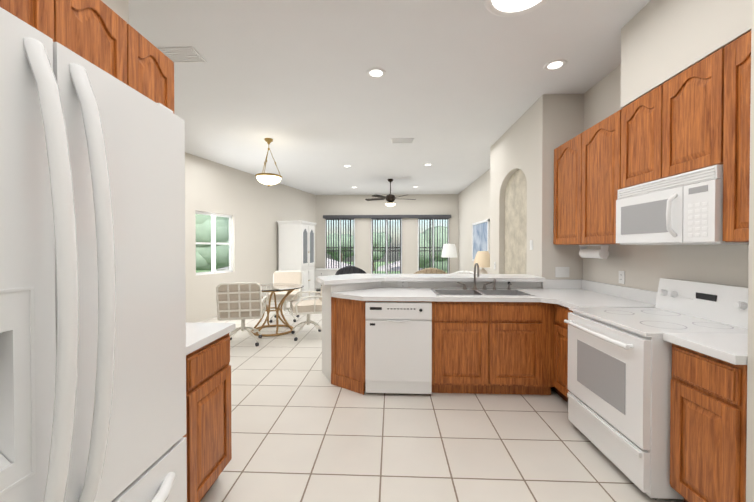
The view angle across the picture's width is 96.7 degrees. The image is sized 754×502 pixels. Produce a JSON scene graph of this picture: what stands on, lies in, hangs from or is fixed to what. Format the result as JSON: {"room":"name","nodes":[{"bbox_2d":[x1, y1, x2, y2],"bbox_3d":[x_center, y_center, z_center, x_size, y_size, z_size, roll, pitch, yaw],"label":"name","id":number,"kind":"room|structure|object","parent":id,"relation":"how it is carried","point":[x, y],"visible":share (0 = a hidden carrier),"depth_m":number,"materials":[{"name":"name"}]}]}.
{"room":"kitchen","nodes":[
{"label":"kitchen","id":0,"kind":"room"},
{"bbox_2d":[101,0,128,23],"bbox_3d":[-1.652,-0.156,0.206,0.130,3.050,3.690,0,1,2],"label":"wall","id":1,"kind":"structure","parent":0,"point":[120,8],"depth_m":1.96,"materials":[{"name":"paint"}]},
{"bbox_2d":[0,0,63,45],"bbox_3d":[-1.376,-0.790,1.051,0.342,0.580,0.408,0,1,2],"label":"upper cabinet","id":2,"kind":"object","parent":1,"relation":"attached to","point":[46,16],"depth_m":1.20,"materials":[{"name":"brown wood"}]},
{"bbox_2d":[64,0,143,94],"bbox_3d":[-1.359,-0.574,1.429,0.342,1.020,0.472,0,1,2],"label":"upper cabinet","id":3,"kind":"object","parent":1,"relation":"attached to","point":[100,34],"depth_m":1.47,"materials":[{"name":"brown wood"}]},
{"bbox_2d":[144,37,173,112],"bbox_3d":[-1.346,-0.577,1.740,0.342,1.020,0.408,0,1,2],"label":"upper cabinet","id":4,"kind":"object","parent":1,"relation":"attached to","point":[158,68],"depth_m":1.80,"materials":[{"name":"brown wood"}]},
{"bbox_2d":[185,152,315,322],"bbox_3d":[-3.215,-0.226,6.768,0.150,3.050,9.014,0,1,16],"label":"wall","id":5,"kind":"structure","parent":0,"point":[254,207],"depth_m":7.24,"materials":[{"name":"paint"}]},
{"bbox_2d":[196,211,232,275],"bbox_3d":[-3.248,-0.150,6.654,0.050,1.200,1.030,0,1,16],"label":"dining window","id":6,"kind":"structure","parent":5,"relation":"in","point":[214,249],"depth_m":6.63,"materials":[{"name":"clear glass"}]},
{"bbox_2d":[316,194,457,289],"bbox_3d":[0.334,-0.268,10.759,5.060,3.050,0.150,0,1,2],"label":"wall","id":7,"kind":"structure","parent":0,"point":[434,204],"depth_m":10.67,"materials":[{"name":"paint"}]},
{"bbox_2d":[325,219,354,267],"bbox_3d":[-1.185,0.046,10.828,0.960,2.220,0.050,0,1,2],"label":"window","id":8,"kind":"structure","parent":7,"relation":"in","point":[341,239],"depth_m":10.82,"materials":[{"name":"clear glass"}]},
{"bbox_2d":[325,218,354,267],"bbox_3d":[-1.190,0.049,10.703,0.960,2.176,0.076,0,1,2],"label":"vertical blinds","id":9,"kind":"object","parent":8,"relation":"attached to","point":[338,242],"visible":0.65,"depth_m":10.69,"materials":[{"name":"white plastic"}]},
{"bbox_2d":[371,219,401,273],"bbox_3d":[0.308,0.047,10.763,0.978,2.220,0.050,0,1,2],"label":"window","id":10,"kind":"structure","parent":7,"relation":"in","point":[386,246],"depth_m":10.75,"materials":[{"name":"clear glass"}]},
{"bbox_2d":[371,218,401,273],"bbox_3d":[0.302,0.050,10.638,0.978,2.176,0.078,0,1,2],"label":"vertical blinds","id":11,"kind":"object","parent":10,"relation":"attached to","point":[385,245],"visible":0.75,"depth_m":10.63,"materials":[{"name":"white plastic"}]},
{"bbox_2d":[323,215,450,218],"bbox_3d":[0.303,-1.089,10.617,4.050,0.095,0.112,0,1,2],"label":"valance header","id":12,"kind":"object","parent":7,"relation":"attached to","point":[386,216],"visible":1,"depth_m":10.57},
{"bbox_2d":[418,219,448,273],"bbox_3d":[1.790,0.047,10.699,0.986,2.220,0.050,0,1,2],"label":"window","id":13,"kind":"structure","parent":7,"relation":"in","point":[427,249],"depth_m":10.69,"materials":[{"name":"clear glass"}]},
{"bbox_2d":[418,218,449,272],"bbox_3d":[1.784,0.051,10.574,0.986,2.176,0.080,0,1,2],"label":"vertical blinds","id":14,"kind":"object","parent":13,"relation":"attached to","point":[432,241],"visible":0.6,"depth_m":10.57,"materials":[{"name":"white plastic"}]},
{"bbox_2d":[128,0,650,194],"bbox_3d":[-0.868,-1.787,4.513,8.000,0.120,12.700,0,1,2],"label":"ceiling","id":15,"kind":"structure","parent":0,"point":[458,90],"depth_m":3.33,"materials":[{"name":"paint"}]},
{"bbox_2d":[158,47,206,62],"bbox_3d":[-1.718,-1.701,2.920,0.360,0.018,0.220,0,1,2],"label":"ceiling vent","id":16,"kind":"object","parent":15,"relation":"in","point":[183,54],"visible":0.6,"depth_m":2.90,"materials":[{"name":"white metal"}]},
{"bbox_2d":[255,138,281,186],"bbox_3d":[-1.679,-1.365,5.204,0.402,0.736,0.402,0,1,2],"label":"pendant light","id":17,"kind":"object","parent":15,"relation":"hanging from","point":[268,179],"visible":1,"depth_m":5.11,"materials":[{"name":"white glass"}]},
{"bbox_2d":[366,68,385,78],"bbox_3d":[-0.008,-1.708,3.226,0.196,0.010,0.195,0,1,2],"label":"recessed light","id":18,"kind":"object","parent":15,"relation":"in","point":[376,73],"visible":1,"depth_m":3.22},
{"bbox_2d":[365,179,415,206],"bbox_3d":[0.336,-1.432,8.298,1.280,0.669,1.223,0,1,2],"label":"ceiling fan","id":19,"kind":"object","parent":15,"relation":"hanging from","point":[390,198],"visible":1,"depth_m":8.18,"materials":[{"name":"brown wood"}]},
{"bbox_2d":[391,138,413,142],"bbox_3d":[0.400,-1.726,5.260,0.360,0.018,0.200,0,1,2],"label":"ceiling vent","id":20,"kind":"object","parent":15,"relation":"in","point":[404,140],"visible":0.98,"depth_m":5.21,"materials":[{"name":"white metal"}]},
{"bbox_2d":[396,177,410,178],"bbox_3d":[0.638,-1.756,8.062,0.360,0.018,0.200,0,1,2],"label":"ceiling vent","id":21,"kind":"object","parent":15,"relation":"in","point":[403,177],"visible":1,"depth_m":8.03,"materials":[{"name":"white metal"}]},
{"bbox_2d":[484,0,548,16],"bbox_3d":[0.931,-1.679,2.168,0.468,0.044,0.468,0,1,2],"label":"flush ceiling light","id":22,"kind":"object","parent":15,"relation":"attached to","point":[507,8],"visible":1,"depth_m":2.29,"materials":[{"name":"white glass"}]},
{"bbox_2d":[543,59,566,70],"bbox_3d":[1.639,-1.706,3.084,0.196,0.010,0.196,0,1,2],"label":"recessed light","id":23,"kind":"object","parent":15,"relation":"in","point":[557,64],"visible":1,"depth_m":3.08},
{"bbox_2d":[317,274,544,381],"bbox_3d":[0.572,0.809,3.703,2.489,1.045,0.908,0,1,2],"label":"wall","id":24,"kind":"structure","parent":0,"point":[340,283],"depth_m":3.65,"materials":[{"name":"white paint"}]},
{"bbox_2d":[398,281,407,286],"bbox_3d":[0.289,0.373,3.760,0.115,0.072,0.010,0,1,2],"label":"outlet","id":25,"kind":"object","parent":24,"relation":"attached to","point":[402,283],"visible":0.92,"depth_m":3.76,"materials":[{"name":"white plastic"}]},
{"bbox_2d":[195,290,683,501],"bbox_3d":[-0.868,1.383,4.547,8.000,0.120,12.700,0,1,2],"label":"floor","id":26,"kind":"structure","parent":0,"point":[303,429],"depth_m":2.34,"materials":[{"name":"tile"}]},
{"bbox_2d":[0,7,186,501],"bbox_3d":[-1.048,0.461,0.591,0.984,1.767,1.000,0,1,2],"label":"refrigerator","id":27,"kind":"object","parent":26,"relation":"on","point":[92,304],"visible":1,"depth_m":0.69,"materials":[{"name":"white metal"}]},
{"bbox_2d":[183,322,234,501],"bbox_3d":[-1.194,0.844,1.575,0.660,1.020,0.895,0,1,2],"label":"base cabinet","id":28,"kind":"object","parent":26,"relation":"on","point":[207,435],"visible":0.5,"depth_m":1.73,"materials":[{"name":"brown wood"}]},
{"bbox_2d":[216,282,266,346],"bbox_3d":[-1.906,0.867,4.748,0.628,0.907,0.622,0,1,-14],"label":"chair","id":29,"kind":"object","parent":26,"relation":"on","point":[242,301],"visible":0.96,"depth_m":4.51,"materials":[{"name":"beige fabric"}]},
{"bbox_2d":[251,283,303,336],"bbox_3d":[-1.708,0.946,5.480,1.000,0.731,1.000,0,1,2],"label":"dining table","id":30,"kind":"object","parent":26,"relation":"on","point":[272,288],"visible":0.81,"depth_m":5.39,"materials":[{"name":"brown wood"}]},
{"bbox_2d":[265,271,301,322],"bbox_3d":[-1.746,0.850,6.382,0.628,0.907,0.622,0,1,-6],"label":"chair","id":31,"kind":"object","parent":26,"relation":"on","point":[293,277],"visible":0.65,"depth_m":6.55,"materials":[{"name":"beige fabric"}]},
{"bbox_2d":[277,220,316,299],"bbox_3d":[-2.107,0.251,8.942,0.670,2.050,0.950,0,1,12],"label":"armoire","id":32,"kind":"object","parent":26,"relation":"on","point":[296,245],"visible":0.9,"depth_m":8.56,"materials":[{"name":"white wood"}]},
{"bbox_2d":[290,286,321,340],"bbox_3d":[-1.013,0.862,5.198,0.622,0.907,0.628,0,1,-20],"label":"chair","id":33,"kind":"object","parent":26,"relation":"on","point":[303,307],"visible":0.62,"depth_m":5.00,"materials":[{"name":"beige fabric"}]},
{"bbox_2d":[314,268,340,290],"bbox_3d":[-1.455,0.906,10.384,0.960,0.710,0.499,0,1,2],"label":"dresser","id":34,"kind":"object","parent":26,"relation":"on","point":[318,272],"visible":0.38,"depth_m":10.17,"materials":[{"name":"white wood"}]},
{"bbox_2d":[335,266,366,274],"bbox_3d":[-0.592,0.810,7.892,0.800,0.955,0.780,0,1,2],"label":"recliner armchair","id":35,"kind":"object","parent":26,"relation":"on","point":[349,270],"visible":0.29,"depth_m":7.55,"materials":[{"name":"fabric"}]},
{"bbox_2d":[414,268,447,273],"bbox_3d":[1.130,0.817,7.210,0.880,0.955,0.794,0,1,2],"label":"barrel chair","id":36,"kind":"object","parent":26,"relation":"on","point":[430,271],"visible":0.19,"depth_m":6.83,"materials":[{"name":"beige fabric"}]},
{"bbox_2d":[441,244,456,273],"bbox_3d":[1.976,0.539,9.169,0.440,1.470,0.440,0,1,2],"label":"light","id":37,"kind":"object","parent":26,"relation":"on","point":[449,251],"visible":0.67,"depth_m":9.01,"materials":[{"name":"white fabric"}]},
{"bbox_2d":[451,271,476,273],"bbox_3d":[1.694,0.827,6.309,0.860,0.955,0.785,0,1,22],"label":"sofa","id":38,"kind":"object","parent":26,"relation":"on","point":[464,272],"visible":0.15,"depth_m":5.97,"materials":[{"name":"fabric"}]},
{"bbox_2d":[331,263,656,394],"bbox_3d":[0.879,0.733,3.169,2.703,1.210,1.142,0,1,2],"label":"cabinet","id":39,"kind":"object","parent":26,"relation":"on","point":[483,340],"visible":0.96,"depth_m":3.07,"materials":[{"name":"brown wood"}]},
{"bbox_2d":[551,304,572,402],"bbox_3d":[1.914,0.899,3.124,0.632,0.877,1.139,0,1,2],"label":"base cabinet","id":40,"kind":"object","parent":26,"relation":"on","point":[560,388],"visible":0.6,"depth_m":2.90,"materials":[{"name":"brown wood"}]},
{"bbox_2d":[564,278,747,499],"bbox_3d":[1.781,0.778,2.163,0.808,1.140,0.780,0,1,2],"label":"range","id":41,"kind":"object","parent":26,"relation":"on","point":[619,375],"visible":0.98,"depth_m":2.00,"materials":[{"name":"white metal"}]},
{"bbox_2d":[663,333,747,501],"bbox_3d":[1.834,0.844,1.579,0.657,1.020,0.375,0,1,2],"label":"base cabinet","id":42,"kind":"object","parent":26,"relation":"on","point":[708,419],"visible":1,"depth_m":1.56,"materials":[{"name":"brown wood"}]},
{"bbox_3d":[2.166,0.983,6.863,0.420,0.630,0.420,0,1,2],"label":"lamp stand","id":43,"kind":"object","parent":26,"relation":"on","visible":0},
{"bbox_2d":[473,251,489,273],"bbox_3d":[2.166,0.335,6.856,0.370,0.665,0.370,0,1,2],"label":"light","id":44,"kind":"object","parent":43,"relation":"on","point":[482,259],"visible":0.6,"depth_m":6.73,"materials":[{"name":"fabric"}]},
{"bbox_2d":[458,0,753,501],"bbox_3d":[2.131,-0.201,4.400,0.915,3.050,12.400,0,1,2],"label":"wall","id":45,"kind":"structure","parent":0,"point":[663,41],"depth_m":2.26,"materials":[{"name":"paint"}]},
{"bbox_2d":[472,219,489,260],"bbox_3d":[2.421,-0.213,7.870,0.035,0.960,1.420,0,1,2],"label":"picture frame","id":46,"kind":"object","parent":45,"relation":"attached to","point":[480,235],"visible":0.77,"depth_m":7.82,"materials":[{"name":"paper"}]},
{"bbox_2d":[490,94,583,278],"bbox_3d":[2.080,-0.203,4.657,0.440,3.050,1.950,0,1,2],"label":"bump-out","id":47,"kind":"object","parent":45,"relation":"attached to","point":[533,137],"visible":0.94,"depth_m":3.97,"materials":[{"name":"paint"}]},
{"bbox_2d":[530,240,532,249],"bbox_3d":[1.822,-0.071,3.964,0.013,0.115,0.075,0,1,2],"label":"light switch","id":48,"kind":"object","parent":47,"relation":"attached to","point":[531,244],"visible":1,"depth_m":3.95,"materials":[{"name":"white plastic"}]},
{"bbox_2d":[555,267,568,276],"bbox_3d":[2.038,0.232,3.680,0.150,0.115,0.013,0,1,2],"label":"outlet","id":49,"kind":"object","parent":47,"relation":"attached to","point":[561,271],"visible":1,"depth_m":3.68,"materials":[{"name":"white plastic"}]},
{"bbox_2d":[553,136,576,244],"bbox_3d":[2.074,-0.585,3.343,0.332,1.040,0.600,0,1,2],"label":"upper cabinet","id":50,"kind":"object","parent":45,"relation":"attached to","point":[565,155],"depth_m":3.42,"materials":[{"name":"brown wood"}]},
{"bbox_2d":[579,244,609,258],"bbox_3d":[2.078,0.004,3.218,0.090,0.130,0.354,0,1,2],"label":"paper towel holder","id":51,"kind":"object","parent":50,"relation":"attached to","point":[601,253],"visible":1,"depth_m":3.13,"materials":[{"name":"white paper"}]},
{"bbox_2d":[573,107,624,244],"bbox_3d":[2.052,-0.579,2.842,0.332,1.040,0.662,0,1,2],"label":"upper cabinet","id":52,"kind":"object","parent":45,"relation":"attached to","point":[599,173],"depth_m":2.84,"materials":[{"name":"brown wood"}]},
{"bbox_2d":[619,271,624,283],"bbox_3d":[2.224,0.239,3.049,0.010,0.115,0.075,0,1,2],"label":"outlet","id":53,"kind":"object","parent":45,"relation":"attached to","point":[621,277],"visible":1,"depth_m":3.03,"materials":[{"name":"white plastic"}]},
{"bbox_2d":[625,93,648,187],"bbox_3d":[2.031,-0.784,2.346,0.332,0.620,0.460,0,1,2],"label":"upper cabinet","id":54,"kind":"object","parent":45,"relation":"attached to","point":[637,112],"depth_m":2.40,"materials":[{"name":"brown wood"}]},
{"bbox_2d":[649,48,724,181],"bbox_3d":[2.016,-0.780,2.012,0.332,0.620,0.470,0,1,2],"label":"upper cabinet","id":55,"kind":"object","parent":45,"relation":"attached to","point":[695,117],"depth_m":2.00,"materials":[{"name":"brown wood"}]},
{"bbox_2d":[616,165,748,244],"bbox_3d":[1.979,-0.254,2.186,0.415,0.427,0.792,0,1,2],"label":"over-the-range microwave","id":56,"kind":"object","parent":55,"relation":"attached to","point":[686,208],"visible":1,"depth_m":2.04,"materials":[{"name":"white plastic"}]},
{"bbox_2d":[721,31,750,241],"bbox_3d":[1.999,-0.566,1.607,0.332,1.040,0.478,0,1,2],"label":"upper cabinet","id":57,"kind":"object","parent":45,"relation":"attached to","point":[736,65],"depth_m":1.72,"materials":[{"name":"brown wood"}]}
]}

